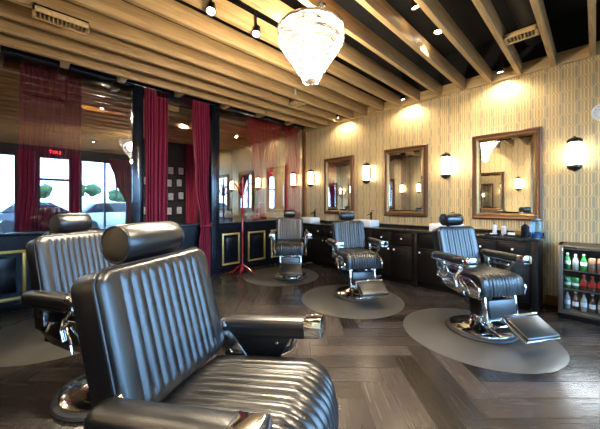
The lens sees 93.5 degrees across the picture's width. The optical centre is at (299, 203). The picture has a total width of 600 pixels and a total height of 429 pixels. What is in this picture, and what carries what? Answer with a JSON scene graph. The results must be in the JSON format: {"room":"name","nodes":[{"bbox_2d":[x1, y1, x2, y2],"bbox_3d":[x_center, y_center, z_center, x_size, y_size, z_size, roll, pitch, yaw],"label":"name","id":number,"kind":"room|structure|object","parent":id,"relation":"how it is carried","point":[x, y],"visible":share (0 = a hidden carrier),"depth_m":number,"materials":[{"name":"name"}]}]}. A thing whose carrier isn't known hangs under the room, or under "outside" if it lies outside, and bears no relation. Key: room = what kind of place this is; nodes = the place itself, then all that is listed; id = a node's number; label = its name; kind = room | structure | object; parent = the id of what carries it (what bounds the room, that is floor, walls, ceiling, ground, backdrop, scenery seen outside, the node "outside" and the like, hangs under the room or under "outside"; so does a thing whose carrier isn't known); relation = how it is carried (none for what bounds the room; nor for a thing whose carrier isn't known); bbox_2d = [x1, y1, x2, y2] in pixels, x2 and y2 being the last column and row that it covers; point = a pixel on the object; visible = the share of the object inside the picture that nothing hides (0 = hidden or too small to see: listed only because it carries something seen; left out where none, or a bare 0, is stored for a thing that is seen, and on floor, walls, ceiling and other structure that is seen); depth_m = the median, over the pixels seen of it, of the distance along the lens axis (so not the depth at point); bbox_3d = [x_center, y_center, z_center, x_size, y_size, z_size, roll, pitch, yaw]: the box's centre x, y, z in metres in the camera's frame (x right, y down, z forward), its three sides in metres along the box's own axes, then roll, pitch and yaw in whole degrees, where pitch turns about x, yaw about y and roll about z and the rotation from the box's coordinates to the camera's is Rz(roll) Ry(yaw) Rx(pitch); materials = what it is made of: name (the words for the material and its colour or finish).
{"room":"salon","nodes":[
{"label":"salon","id":0,"kind":"room"},
{"bbox_2d":[46,77,81,228],"bbox_3d":[-3.489,-0.755,4.166,0.413,2.210,0.082,0,0,-44],"label":"curtain","id":1,"kind":"object","parent":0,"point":[64,197],"visible":0.8,"depth_m":4.18,"materials":[{"name":"red fabric"}]},
{"bbox_2d":[0,117,232,232],"bbox_3d":[-4.482,-0.545,7.556,5.960,3.750,0.120,0,0,-44],"label":"window","id":2,"kind":"structure","parent":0,"point":[105,158],"depth_m":7.07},
{"bbox_2d":[0,114,233,150],"bbox_3d":[-4.419,-1.880,7.490,5.960,0.180,0.054,0,0,-44],"label":"trim","id":3,"kind":"structure","parent":2,"relation":"attached to","point":[1,115],"depth_m":7.09,"materials":[{"name":"brown wood"}]},
{"bbox_2d":[185,144,196,223],"bbox_3d":[-3.276,-0.242,8.519,0.388,3.105,0.082,0,0,-44],"label":"curtain","id":4,"kind":"object","parent":2,"relation":"hanging from","point":[190,176],"visible":0.57,"depth_m":8.50,"materials":[{"name":"red fabric"}]},
{"bbox_2d":[0,222,279,304],"bbox_3d":[-2.061,0.865,5.022,5.960,0.930,0.090,0,0,-44],"label":"wall","id":5,"kind":"structure","parent":0,"point":[191,234],"depth_m":5.14,"materials":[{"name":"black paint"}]},
{"bbox_2d":[0,258,15,294],"bbox_3d":[-3.670,0.890,3.414,0.330,0.440,0.016,0,0,-44],"label":"wall panel","id":6,"kind":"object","parent":5,"relation":"attached to","point":[8,265],"depth_m":3.47,"materials":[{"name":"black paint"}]},
{"bbox_2d":[0,250,25,302],"bbox_3d":[-3.668,0.890,3.411,0.510,0.620,0.024,0,0,-44],"label":"trim","id":7,"kind":"structure","parent":5,"relation":"attached to","point":[23,252],"depth_m":3.56,"materials":[{"name":"gold metal"}]},
{"bbox_2d":[14,64,60,230],"bbox_3d":[-3.594,-0.755,3.872,0.472,2.211,0.082,0,0,-44],"label":"curtain","id":8,"kind":"object","parent":5,"relation":"hanging from","point":[39,89],"visible":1,"depth_m":3.84,"materials":[{"name":"red fabric"}]},
{"bbox_2d":[131,84,142,222],"bbox_3d":[-2.594,-0.270,4.495,0.140,3.200,0.156,0,0,-44],"label":"trim","id":9,"kind":"structure","parent":5,"relation":"attached to","point":[137,91],"depth_m":4.44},
{"bbox_2d":[0,219,276,236],"bbox_3d":[-2.058,0.380,5.019,5.960,0.040,0.160,0,0,-44],"label":"trim","id":10,"kind":"structure","parent":5,"relation":"attached to","point":[8,234],"depth_m":4.15,"materials":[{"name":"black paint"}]},
{"bbox_2d":[0,258,279,312],"bbox_3d":[-2.022,1.280,4.982,5.960,0.100,0.022,0,0,-44],"label":"baseboard","id":11,"kind":"structure","parent":5,"relation":"attached to","point":[4,308],"depth_m":5.49,"materials":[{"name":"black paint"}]},
{"bbox_2d":[144,87,156,221],"bbox_3d":[-2.388,-0.265,4.519,0.185,3.150,0.096,0,0,-44],"label":"curtain","id":12,"kind":"object","parent":5,"relation":"hanging from","point":[150,97],"visible":0.66,"depth_m":4.50,"materials":[{"name":"red fabric"}]},
{"bbox_2d":[156,96,167,221],"bbox_3d":[-2.442,-0.765,4.889,0.284,2.190,0.082,0,0,-44],"label":"curtain","id":13,"kind":"object","parent":5,"relation":"hanging from","point":[162,103],"visible":0.72,"depth_m":4.92,"materials":[{"name":"red fabric"}]},
{"bbox_2d":[192,100,211,271],"bbox_3d":[-1.774,-0.265,5.106,0.361,3.150,0.118,0,0,-42],"label":"curtain","id":14,"kind":"object","parent":5,"relation":"hanging from","point":[200,110],"visible":0.87,"depth_m":5.10,"materials":[{"name":"red fabric"}]},
{"bbox_2d":[209,105,219,274],"bbox_3d":[-1.647,-0.270,5.400,0.160,3.200,0.156,0,0,-44],"label":"trim","id":15,"kind":"structure","parent":5,"relation":"attached to","point":[214,111],"depth_m":5.34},
{"bbox_2d":[226,237,235,259],"bbox_3d":[-1.371,0.890,5.611,0.210,0.440,0.016,0,0,-44],"label":"trim","id":16,"kind":"structure","parent":5,"relation":"attached to","point":[230,242],"depth_m":5.60,"materials":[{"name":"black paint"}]},
{"bbox_2d":[222,233,239,265],"bbox_3d":[-1.369,0.890,5.608,0.390,0.620,0.024,0,0,-44],"label":"trim","id":17,"kind":"structure","parent":5,"relation":"attached to","point":[223,235],"depth_m":5.59,"materials":[{"name":"gold metal"}]},
{"bbox_2d":[251,235,261,256],"bbox_3d":[-0.927,0.890,6.036,0.260,0.440,0.016,0,0,-44],"label":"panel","id":18,"kind":"structure","parent":5,"relation":"attached to","point":[256,240],"depth_m":6.02,"materials":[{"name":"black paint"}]},
{"bbox_2d":[248,230,264,261],"bbox_3d":[-0.924,0.890,6.033,0.440,0.620,0.024,0,0,-44],"label":"trim","id":19,"kind":"structure","parent":5,"relation":"attached to","point":[249,259],"depth_m":5.95,"materials":[{"name":"gold metal"}]},
{"bbox_2d":[246,117,281,219],"bbox_3d":[-0.798,-0.755,6.383,0.117,2.211,0.970,0,0,42],"label":"curtain","id":20,"kind":"object","parent":5,"relation":"hanging from","point":[264,137],"visible":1,"depth_m":6.32,"materials":[{"name":"red fabric"}]},
{"bbox_2d":[285,127,300,216],"bbox_3d":[-0.187,-0.755,6.960,0.537,2.210,0.057,0,0,-44],"label":"curtain","id":21,"kind":"object","parent":5,"relation":"hanging from","point":[292,159],"visible":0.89,"depth_m":6.95,"materials":[{"name":"red fabric"}]},
{"bbox_2d":[293,127,304,216],"bbox_3d":[-0.733,-0.755,6.253,2.340,2.230,0.006,0,0,-44],"label":"mirror","id":22,"kind":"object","parent":5,"relation":"in","point":[299,133],"depth_m":7.02,"materials":[{"name":"clear glass"}]},
{"bbox_2d":[0,262,599,428],"bbox_3d":[-0.866,1.390,3.772,6.160,0.120,10.850,0,0,-44],"label":"floor","id":23,"kind":"structure","parent":0,"point":[381,376],"depth_m":2.17,"materials":[{"name":"brown wood"}]},
{"bbox_2d":[0,318,79,366],"bbox_3d":[-2.464,1.327,2.998,1.400,0.006,1.400,0,0,-44],"label":"floor mat","id":24,"kind":"object","parent":23,"relation":"on","point":[21,343],"visible":0.34,"depth_m":2.60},
{"bbox_2d":[42,227,101,235],"bbox_3d":[-2.121,0.723,3.038,1.144,1.200,0.801,0,0,21],"label":"barber chair","id":25,"kind":"object","parent":24,"relation":"on","point":[91,229],"visible":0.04,"depth_m":3.21,"materials":[{"name":"black leather"}]},
{"bbox_2d":[20,213,117,421],"bbox_3d":[-1.301,0.700,2.022,1.165,1.255,0.802,0,0,21],"label":"barber chair","id":26,"kind":"object","parent":23,"relation":"on","point":[55,262],"visible":0.43,"depth_m":1.91,"materials":[{"name":"black leather"}]},
{"bbox_2d":[70,221,338,428],"bbox_3d":[-0.135,0.702,1.033,1.194,1.252,0.802,0,0,17],"label":"barber chair","id":27,"kind":"object","parent":23,"relation":"on","point":[147,323],"visible":1,"depth_m":1.01,"materials":[{"name":"black leather"}]},
{"bbox_2d":[229,176,255,276],"bbox_3d":[-1.101,0.394,5.393,0.381,1.868,0.381,0,0,-44],"label":"coat stand","id":28,"kind":"object","parent":23,"relation":"on","point":[241,184],"visible":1,"depth_m":5.38,"materials":[{"name":"red paint"}]},
{"bbox_2d":[243,267,318,285],"bbox_3d":[-0.355,1.327,5.249,1.400,0.006,1.400,0,0,-44],"label":"floor mat","id":29,"kind":"object","parent":23,"relation":"on","point":[263,276],"visible":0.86,"depth_m":5.01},
{"bbox_2d":[269,210,311,280],"bbox_3d":[-0.158,0.717,5.073,0.801,1.211,1.136,0,0,-4],"label":"barber chair","id":30,"kind":"object","parent":29,"relation":"on","point":[290,247],"visible":1,"depth_m":4.93,"materials":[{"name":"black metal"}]},
{"bbox_2d":[301,225,313,263],"bbox_3d":[0.221,0.899,6.567,0.516,0.862,0.608,0,0,-44],"label":"vanity cabinet","id":31,"kind":"object","parent":23,"relation":"on","point":[305,258],"visible":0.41,"depth_m":6.25,"materials":[{"name":"brown wood"}]},
{"bbox_2d":[303,222,544,241],"bbox_3d":[1.518,0.448,5.213,0.518,0.035,4.520,0,0,-44],"label":"countertop","id":32,"kind":"structure","parent":31,"relation":"on","point":[382,228],"depth_m":4.45,"materials":[{"name":"black stone"}]},
{"bbox_2d":[301,217,319,222],"bbox_3d":[0.206,0.369,6.587,0.320,0.119,0.420,0,0,-44],"label":"basin","id":33,"kind":"object","parent":32,"relation":"in","point":[305,219],"visible":0.77,"depth_m":6.44,"materials":[{"name":"white ceramic"}]},
{"bbox_2d":[358,219,378,226],"bbox_3d":[1.270,0.369,5.474,0.320,0.119,0.420,0,0,-44],"label":"basin","id":34,"kind":"object","parent":32,"relation":"in","point":[367,223],"visible":0.6,"depth_m":5.30,"materials":[{"name":"white ceramic"}]},
{"bbox_2d":[521,222,529,236],"bbox_3d":[2.934,0.334,3.675,0.090,0.191,0.090,0,0,-44],"label":"pump bottle","id":35,"kind":"object","parent":32,"relation":"on","point":[525,229],"visible":0.98,"depth_m":3.64,"materials":[{"name":"blue paint"}]},
{"bbox_2d":[312,225,337,268],"bbox_3d":[0.688,0.899,6.079,0.516,0.862,0.738,0,0,-44],"label":"vanity cabinet","id":36,"kind":"object","parent":23,"relation":"on","point":[321,251],"visible":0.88,"depth_m":5.97,"materials":[{"name":"brown wood"}]},
{"bbox_2d":[301,284,404,318],"bbox_3d":[0.719,1.327,3.952,1.400,0.006,1.400,0,0,-44],"label":"floor mat","id":37,"kind":"object","parent":23,"relation":"on","point":[322,299],"visible":0.77,"depth_m":3.68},
{"bbox_2d":[327,211,388,301],"bbox_3d":[0.854,0.717,4.042,0.801,1.211,1.136,0,0,-11],"label":"barber chair","id":38,"kind":"object","parent":37,"relation":"on","point":[348,242],"visible":1,"depth_m":3.93,"materials":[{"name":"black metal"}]},
{"bbox_2d":[338,229,372,271],"bbox_3d":[1.209,0.899,5.533,0.516,0.862,0.768,0,0,-44],"label":"vanity cabinet","id":39,"kind":"object","parent":23,"relation":"on","point":[368,233],"visible":0.18,"depth_m":5.16,"materials":[{"name":"brown wood"}]},
{"bbox_2d":[373,230,412,284],"bbox_3d":[1.731,0.899,4.987,0.516,0.862,0.738,0,0,-44],"label":"vanity cabinet","id":40,"kind":"object","parent":23,"relation":"on","point":[397,258],"visible":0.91,"depth_m":4.76,"materials":[{"name":"brown wood"}]},
{"bbox_2d":[412,233,466,297],"bbox_3d":[2.252,0.899,4.442,0.516,0.862,0.768,0,0,-44],"label":"vanity cabinet","id":41,"kind":"object","parent":23,"relation":"on","point":[425,275],"visible":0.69,"depth_m":4.41,"materials":[{"name":"brown wood"}]},
{"bbox_2d":[403,308,569,373],"bbox_3d":[1.806,1.327,2.901,1.400,0.006,1.400,0,0,-44],"label":"floor mat","id":42,"kind":"object","parent":23,"relation":"on","point":[428,327],"visible":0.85,"depth_m":2.58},
{"bbox_2d":[432,213,560,343],"bbox_3d":[1.934,0.717,2.901,0.801,1.211,1.136,0,0,-13],"label":"barber chair","id":43,"kind":"object","parent":42,"relation":"on","point":[467,270],"visible":1,"depth_m":2.81,"materials":[{"name":"black leather"}]},
{"bbox_2d":[467,238,530,309],"bbox_3d":[2.767,0.899,3.903,0.516,0.862,0.718,0,0,-44],"label":"vanity cabinet","id":44,"kind":"object","parent":23,"relation":"on","point":[509,246],"visible":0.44,"depth_m":3.58,"materials":[{"name":"brown wood"}]},
{"bbox_2d":[531,241,542,312],"bbox_3d":[3.047,0.899,3.618,0.505,0.862,0.074,0,0,-44],"label":"end panel","id":45,"kind":"object","parent":23,"relation":"on","point":[536,247],"visible":0.79,"depth_m":3.46,"materials":[{"name":"brown wood"}]},
{"bbox_2d":[558,241,599,324],"bbox_3d":[3.383,0.905,3.261,0.463,0.850,0.560,0,0,-44],"label":"cooler","id":46,"kind":"object","parent":23,"relation":"on","point":[590,250],"visible":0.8,"depth_m":3.30,"materials":[{"name":"black metal"}]},
{"bbox_2d":[564,290,570,307],"bbox_3d":[3.144,1.119,3.316,0.054,0.200,0.055,0,0,-44],"label":"glass bottle","id":47,"kind":"object","parent":46,"relation":"on","point":[567,301],"visible":1,"depth_m":3.30,"materials":[{"name":"white"}]},
{"bbox_2d":[564,253,570,268],"bbox_3d":[3.155,0.669,3.326,0.056,0.190,0.057,0,0,-44],"label":"soda bottle","id":48,"kind":"object","parent":46,"relation":"in","point":[567,261],"visible":1,"depth_m":3.31,"materials":[{"name":"green plastic"}]},
{"bbox_2d":[572,292,578,309],"bbox_3d":[3.195,1.119,3.271,0.054,0.200,0.055,0,0,-44],"label":"glass bottle","id":49,"kind":"object","parent":46,"relation":"on","point":[575,301],"visible":1,"depth_m":3.26,"materials":[{"name":"brown glass"}]},
{"bbox_2d":[561,313,599,324],"bbox_3d":[3.247,1.302,3.130,0.020,0.055,0.520,0,0,-44],"label":"grille","id":50,"kind":"object","parent":46,"relation":"attached to","point":[572,317],"depth_m":3.19,"materials":[{"name":"black metal"}]},
{"bbox_2d":[563,267,599,274],"bbox_3d":[3.387,0.769,3.264,0.372,0.016,0.500,0,0,-44],"label":"shelf","id":51,"kind":"object","parent":46,"relation":"attached to","point":[563,267],"depth_m":3.22,"materials":[{"name":"metal"}]},
{"bbox_2d":[563,285,599,294],"bbox_3d":[3.387,0.989,3.264,0.372,0.016,0.500,0,0,-44],"label":"shelf","id":52,"kind":"object","parent":46,"relation":"attached to","point":[563,285],"depth_m":3.22,"materials":[{"name":"metal"}]},
{"bbox_2d":[563,304,599,315],"bbox_3d":[3.387,1.224,3.264,0.372,0.016,0.500,0,0,-44],"label":"shelf","id":53,"kind":"object","parent":46,"relation":"attached to","point":[569,309],"depth_m":3.25,"materials":[{"name":"metal"}]},
{"bbox_2d":[580,293,586,311],"bbox_3d":[3.236,1.119,3.216,0.054,0.200,0.055,0,0,-44],"label":"glass bottle","id":54,"kind":"object","parent":46,"relation":"on","point":[583,303],"visible":1,"depth_m":3.20,"materials":[{"name":"white"}]},
{"bbox_2d":[580,254,586,270],"bbox_3d":[3.247,0.669,3.226,0.056,0.190,0.057,0,0,-44],"label":"soda bottle","id":55,"kind":"object","parent":46,"relation":"in","point":[583,263],"visible":0.99,"depth_m":3.21,"materials":[{"name":"glass"}]},
{"bbox_2d":[580,275,587,290],"bbox_3d":[3.248,0.899,3.227,0.060,0.170,0.061,0,0,-44],"label":"soda bottle","id":56,"kind":"object","parent":46,"relation":"in","point":[583,282],"visible":1,"depth_m":3.21,"materials":[{"name":"red plastic"}]},
{"bbox_2d":[588,258,595,271],"bbox_3d":[3.294,0.689,3.177,0.062,0.152,0.063,0,0,-44],"label":"drink can","id":57,"kind":"object","parent":46,"relation":"on","point":[591,261],"visible":1,"depth_m":3.16,"materials":[{"name":"brown metal"}]},
{"bbox_2d":[588,276,595,291],"bbox_3d":[3.284,0.899,3.167,0.060,0.170,0.061,0,0,-44],"label":"soda bottle","id":58,"kind":"object","parent":46,"relation":"in","point":[591,284],"visible":1,"depth_m":3.15,"materials":[{"name":"red plastic"}]},
{"bbox_2d":[589,294,595,312],"bbox_3d":[3.296,1.119,3.179,0.054,0.200,0.055,0,0,-44],"label":"glass bottle","id":59,"kind":"object","parent":46,"relation":"on","point":[592,304],"visible":1,"depth_m":3.17,"materials":[{"name":"brown glass"}]},
{"bbox_2d":[122,0,599,93],"bbox_3d":[-0.848,-2.470,3.754,6.160,0.100,11.000,0,0,-44],"label":"ceiling","id":60,"kind":"structure","parent":0,"point":[464,13],"depth_m":3.76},
{"bbox_2d":[206,0,215,16],"bbox_3d":[-0.822,-2.083,2.603,0.091,0.674,0.115,0,0,-19],"label":"ceiling spotlight","id":61,"kind":"object","parent":60,"relation":"hanging from","point":[211,11],"visible":0.99,"depth_m":2.59,"materials":[{"name":"black metal"}]},
{"bbox_2d":[252,9,260,38],"bbox_3d":[-0.457,-2.083,2.949,0.091,0.674,0.115,0,0,1],"label":"ceiling spotlight","id":62,"kind":"object","parent":60,"relation":"hanging from","point":[256,31],"visible":0.99,"depth_m":2.93,"materials":[{"name":"black metal"}]},
{"bbox_2d":[506,0,541,44],"bbox_3d":[2.440,-2.270,3.092,2.000,0.257,0.257,0,0,-44],"label":"duct","id":63,"kind":"object","parent":60,"relation":"hanging from","point":[522,12],"visible":0.48,"depth_m":3.22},
{"bbox_2d":[233,55,599,303],"bbox_3d":[1.349,-0.545,5.854,0.120,3.750,11.000,0,0,-44],"label":"wall","id":64,"kind":"structure","parent":0,"point":[561,100],"depth_m":4.40,"materials":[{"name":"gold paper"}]},
{"bbox_2d":[0,110,238,149],"bbox_3d":[-4.176,-1.880,7.236,5.960,0.180,0.054,0,0,-44],"label":"trim","id":65,"kind":"structure","parent":64,"relation":"attached to","point":[1,111],"depth_m":6.86,"materials":[{"name":"brown wood"}]},
{"bbox_2d":[0,105,244,147],"bbox_3d":[-3.933,-1.880,6.981,5.960,0.180,0.054,0,0,-44],"label":"trim","id":66,"kind":"structure","parent":64,"relation":"attached to","point":[7,108],"depth_m":6.57,"materials":[{"name":"brown wood"}]},
{"bbox_2d":[0,74,247,132],"bbox_3d":[-2.717,-1.880,5.709,5.960,0.180,0.054,0,0,-44],"label":"ceiling beam","id":67,"kind":"structure","parent":64,"relation":"attached to","point":[5,79],"depth_m":5.09,"materials":[{"name":"brown wood"}]},
{"bbox_2d":[0,82,247,136],"bbox_3d":[-2.960,-1.880,5.963,5.960,0.180,0.054,0,0,-44],"label":"ceiling beam","id":68,"kind":"structure","parent":64,"relation":"attached to","point":[5,86],"depth_m":5.40,"materials":[{"name":"brown wood"}]},
{"bbox_2d":[0,89,248,139],"bbox_3d":[-3.203,-1.880,6.218,5.960,0.180,0.054,0,0,-44],"label":"ceiling beam","id":69,"kind":"structure","parent":64,"relation":"attached to","point":[2,91],"depth_m":5.69,"materials":[{"name":"brown wood"}]},
{"bbox_2d":[0,95,249,143],"bbox_3d":[-3.446,-1.880,6.472,5.960,0.180,0.054,0,0,-44],"label":"trim","id":70,"kind":"structure","parent":64,"relation":"attached to","point":[2,97],"depth_m":6.00,"materials":[{"name":"brown wood"}]},
{"bbox_2d":[0,100,249,146],"bbox_3d":[-3.689,-1.880,6.727,5.960,0.180,0.054,0,0,-44],"label":"trim","id":71,"kind":"structure","parent":64,"relation":"attached to","point":[4,103],"depth_m":6.30,"materials":[{"name":"brown wood"}]},
{"bbox_2d":[0,65,284,135],"bbox_3d":[-2.473,-1.880,5.454,5.960,0.180,0.054,0,0,-44],"label":"ceiling beam","id":72,"kind":"structure","parent":64,"relation":"attached to","point":[4,70],"depth_m":4.80,"materials":[{"name":"brown wood"}]},
{"bbox_2d":[0,45,304,130],"bbox_3d":[-2.192,-1.910,5.160,5.960,0.090,0.550,0,0,-44],"label":"ceiling beam","id":73,"kind":"structure","parent":64,"relation":"attached to","point":[9,57],"depth_m":4.29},
{"bbox_2d":[305,132,306,216],"bbox_3d":[0.143,-0.230,7.008,0.030,3.120,0.055,0,0,-44],"label":"trim","id":74,"kind":"structure","parent":64,"relation":"attached to","point":[305,132],"depth_m":6.99,"materials":[{"name":"brown wood"}]},
{"bbox_2d":[308,169,314,186],"bbox_3d":[0.263,-0.621,6.780,0.172,0.442,0.144,0,0,-44],"label":"wall sconce","id":75,"kind":"object","parent":64,"relation":"attached to","point":[311,176],"visible":1,"depth_m":6.72,"materials":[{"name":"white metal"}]},
{"bbox_2d":[324,155,353,213],"bbox_3d":[0.850,-0.405,6.248,0.055,1.260,0.820,0,0,-44],"label":"wall mirror","id":76,"kind":"object","parent":64,"relation":"attached to","point":[338,171],"visible":0.9,"depth_m":6.24,"materials":[{"name":"brown mirror"}]},
{"bbox_2d":[328,160,349,209],"bbox_3d":[0.861,-0.405,6.259,0.012,1.077,0.637,0,0,-44],"label":"mirror glass","id":77,"kind":"object","parent":76,"relation":"attached to","point":[338,170],"depth_m":6.24,"materials":[{"name":"silver metal"}]},
{"bbox_2d":[363,162,370,183],"bbox_3d":[1.337,-0.621,5.655,0.172,0.442,0.144,0,0,-44],"label":"wall sconce","id":78,"kind":"object","parent":64,"relation":"attached to","point":[366,166],"visible":1,"depth_m":5.59,"materials":[{"name":"white glass"}]},
{"bbox_2d":[384,144,427,216],"bbox_3d":[1.907,-0.405,5.142,0.055,1.260,0.820,0,0,-44],"label":"wall mirror","id":79,"kind":"object","parent":64,"relation":"attached to","point":[405,168],"visible":1,"depth_m":5.12,"materials":[{"name":"brown mirror"}]},
{"bbox_2d":[389,150,421,211],"bbox_3d":[1.918,-0.405,5.153,0.012,1.077,0.637,0,0,-44],"label":"mirror glass","id":80,"kind":"object","parent":79,"relation":"attached to","point":[405,166],"depth_m":5.14,"materials":[{"name":"silver metal"}]},
{"bbox_2d":[320,220,543,235],"bbox_3d":[1.708,0.405,5.374,0.020,0.049,4.470,0,0,-44],"label":"backsplash","id":81,"kind":"structure","parent":64,"relation":"attached to","point":[325,221],"depth_m":4.95,"materials":[{"name":"black stone"}]},
{"bbox_2d":[441,152,450,178],"bbox_3d":[2.370,-0.621,4.575,0.172,0.442,0.144,0,0,-44],"label":"wall sconce","id":82,"kind":"object","parent":64,"relation":"attached to","point":[445,158],"visible":1,"depth_m":4.52,"materials":[{"name":"white glass"}]},
{"bbox_2d":[304,41,599,131],"bbox_3d":[2.531,-1.870,4.494,0.050,0.160,7.000,0,0,-44],"label":"trim","id":83,"kind":"structure","parent":64,"relation":"attached to","point":[582,52],"depth_m":4.11,"materials":[{"name":"brown wood"}]},
{"bbox_2d":[341,2,599,106],"bbox_3d":[2.539,-2.185,4.501,0.030,0.470,7.000,0,0,-44],"label":"trim","id":84,"kind":"structure","parent":64,"relation":"attached to","point":[570,30],"depth_m":3.89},
{"bbox_2d":[472,126,541,220],"bbox_3d":[2.943,-0.405,4.058,0.055,1.260,0.820,0,0,-44],"label":"wall mirror","id":85,"kind":"object","parent":64,"relation":"attached to","point":[506,166],"visible":0.94,"depth_m":4.03,"materials":[{"name":"brown mirror"}]},
{"bbox_2d":[479,135,532,213],"bbox_3d":[2.955,-0.405,4.069,0.012,1.077,0.637,0,0,-44],"label":"mirror glass","id":86,"kind":"object","parent":85,"relation":"attached to","point":[505,162],"depth_m":4.05,"materials":[{"name":"silver metal"}]},
{"bbox_2d":[545,294,557,305],"bbox_3d":[4.111,1.265,2.863,0.020,0.130,2.460,0,0,-44],"label":"baseboard","id":87,"kind":"structure","parent":64,"relation":"attached to","point":[552,300],"depth_m":3.70,"materials":[{"name":"brown wood"}]},
{"bbox_2d":[567,136,582,171],"bbox_3d":[3.403,-0.621,3.494,0.172,0.442,0.144,0,0,-44],"label":"wall sconce","id":88,"kind":"object","parent":64,"relation":"attached to","point":[574,144],"visible":1,"depth_m":3.44,"materials":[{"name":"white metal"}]},
{"bbox_2d":[591,104,599,120],"bbox_3d":[3.620,-1.100,3.363,0.037,0.210,0.210,0,0,-44],"label":"wall clock","id":89,"kind":"object","parent":64,"relation":"attached to","point":[595,113],"visible":1,"depth_m":3.40,"materials":[{"name":"white plastic"}]},
{"bbox_3d":[-3.046,-0.545,1.653,0.120,3.750,11.000,0,0,-44],"label":"wall","id":90,"kind":"structure","parent":0,"visible":0},
{"bbox_2d":[32,2,89,35],"bbox_3d":[-2.290,-1.773,2.715,0.420,0.070,0.160,0,0,-44],"label":"air vent","id":91,"kind":"object","parent":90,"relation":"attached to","point":[40,12],"visible":1,"depth_m":2.69,"materials":[{"name":"brown wood"}]},
{"bbox_2d":[60,50,70,68],"bbox_3d":[-3.030,-1.880,3.641,0.090,0.140,0.350,0,0,-44],"label":"trim","id":92,"kind":"structure","parent":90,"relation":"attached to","point":[65,54],"depth_m":3.54,"materials":[{"name":"brown wood"}]},
{"bbox_2d":[117,67,129,83],"bbox_3d":[-2.559,-1.880,4.090,0.090,0.140,0.350,0,0,-44],"label":"trim","id":93,"kind":"structure","parent":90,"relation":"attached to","point":[125,71],"depth_m":3.99,"materials":[{"name":"brown wood"}]},
{"bbox_2d":[0,32,316,128],"bbox_3d":[-1.762,-1.880,4.673,5.910,0.180,0.054,0,0,-44],"label":"ceiling beam","id":94,"kind":"structure","parent":90,"relation":"attached to","point":[8,40],"depth_m":4.03,"materials":[{"name":"brown wood"}]},
{"bbox_2d":[0,16,327,125],"bbox_3d":[-1.519,-1.880,4.419,5.910,0.180,0.054,0,0,-44],"label":"ceiling beam","id":95,"kind":"structure","parent":90,"relation":"attached to","point":[8,26],"depth_m":3.74,"materials":[{"name":"brown wood"}]},
{"bbox_2d":[0,0,339,122],"bbox_3d":[-1.276,-1.880,4.165,5.910,0.180,0.054,0,0,-44],"label":"ceiling beam","id":96,"kind":"structure","parent":90,"relation":"attached to","point":[8,9],"depth_m":3.56,"materials":[{"name":"brown wood"}]},
{"bbox_2d":[9,0,352,118],"bbox_3d":[-1.032,-1.880,3.910,5.910,0.180,0.054,0,0,-44],"label":"ceiling beam","id":97,"kind":"structure","parent":90,"relation":"attached to","point":[98,22],"depth_m":3.42,"materials":[{"name":"brown wood"}]},
{"bbox_2d":[66,0,367,115],"bbox_3d":[-0.789,-1.880,3.655,5.910,0.180,0.054,0,0,-44],"label":"ceiling beam","id":98,"kind":"structure","parent":90,"relation":"attached to","point":[122,11],"depth_m":3.30,"materials":[{"name":"brown wood"}]},
{"bbox_2d":[124,0,383,110],"bbox_3d":[-0.546,-1.880,3.401,5.910,0.180,0.054,0,0,-44],"label":"trim","id":99,"kind":"structure","parent":90,"relation":"attached to","point":[172,10],"depth_m":3.24,"materials":[{"name":"brown wood"}]},
{"bbox_2d":[182,0,400,106],"bbox_3d":[-0.303,-1.880,3.147,5.910,0.180,0.054,0,0,-44],"label":"trim","id":100,"kind":"structure","parent":90,"relation":"attached to","point":[226,11],"depth_m":3.19,"materials":[{"name":"brown wood"}]},
{"bbox_2d":[277,0,344,78],"bbox_3d":[0.102,-1.475,2.643,0.632,0.670,0.632,0,0,-32],"label":"chandelier","id":101,"kind":"object","parent":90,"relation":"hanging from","point":[310,13],"visible":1,"depth_m":2.57,"materials":[{"name":"glass"}]},
{"bbox_2d":[240,0,419,101],"bbox_3d":[-0.060,-1.880,2.892,5.910,0.180,0.054,0,0,-44],"label":"trim","id":102,"kind":"structure","parent":90,"relation":"attached to","point":[274,9],"depth_m":3.39,"materials":[{"name":"brown wood"}]},
{"bbox_2d":[298,0,440,95],"bbox_3d":[0.184,-1.880,2.638,5.910,0.180,0.054,0,0,-44],"label":"ceiling beam","id":103,"kind":"structure","parent":90,"relation":"attached to","point":[354,28],"depth_m":3.27,"materials":[{"name":"brown wood"}]},
{"bbox_2d":[356,0,464,89],"bbox_3d":[0.427,-1.880,2.383,5.910,0.180,0.054,0,0,-44],"label":"ceiling beam","id":104,"kind":"structure","parent":90,"relation":"attached to","point":[384,12],"depth_m":3.13,"materials":[{"name":"brown wood"}]},
{"bbox_2d":[414,0,491,82],"bbox_3d":[0.670,-1.880,2.129,5.910,0.180,0.054,0,0,-44],"label":"ceiling beam","id":105,"kind":"structure","parent":90,"relation":"attached to","point":[433,9],"depth_m":3.07,"materials":[{"name":"brown wood"}]},
{"bbox_2d":[472,0,521,75],"bbox_3d":[0.913,-1.880,1.874,5.910,0.180,0.054,0,0,-44],"label":"ceiling beam","id":106,"kind":"structure","parent":90,"relation":"attached to","point":[486,9],"depth_m":2.98,"materials":[{"name":"brown wood"}]},
{"bbox_2d":[503,22,538,45],"bbox_3d":[2.386,-1.835,3.047,0.170,0.070,0.290,0,0,-44],"label":"air vent","id":107,"kind":"object","parent":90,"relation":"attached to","point":[531,30],"visible":0.9,"depth_m":3.02,"materials":[{"name":"brown wood"}]},
{"bbox_2d":[530,0,555,66],"bbox_3d":[1.156,-1.880,1.620,5.910,0.180,0.054,0,0,-44],"label":"ceiling beam","id":108,"kind":"structure","parent":90,"relation":"attached to","point":[538,7],"depth_m":2.93,"materials":[{"name":"brown wood"}]},
{"bbox_2d":[587,0,595,55],"bbox_3d":[1.400,-1.880,1.365,5.910,0.180,0.054,0,0,-44],"label":"ceiling beam","id":109,"kind":"structure","parent":90,"relation":"attached to","point":[591,3],"depth_m":2.84,"materials":[{"name":"brown wood"}]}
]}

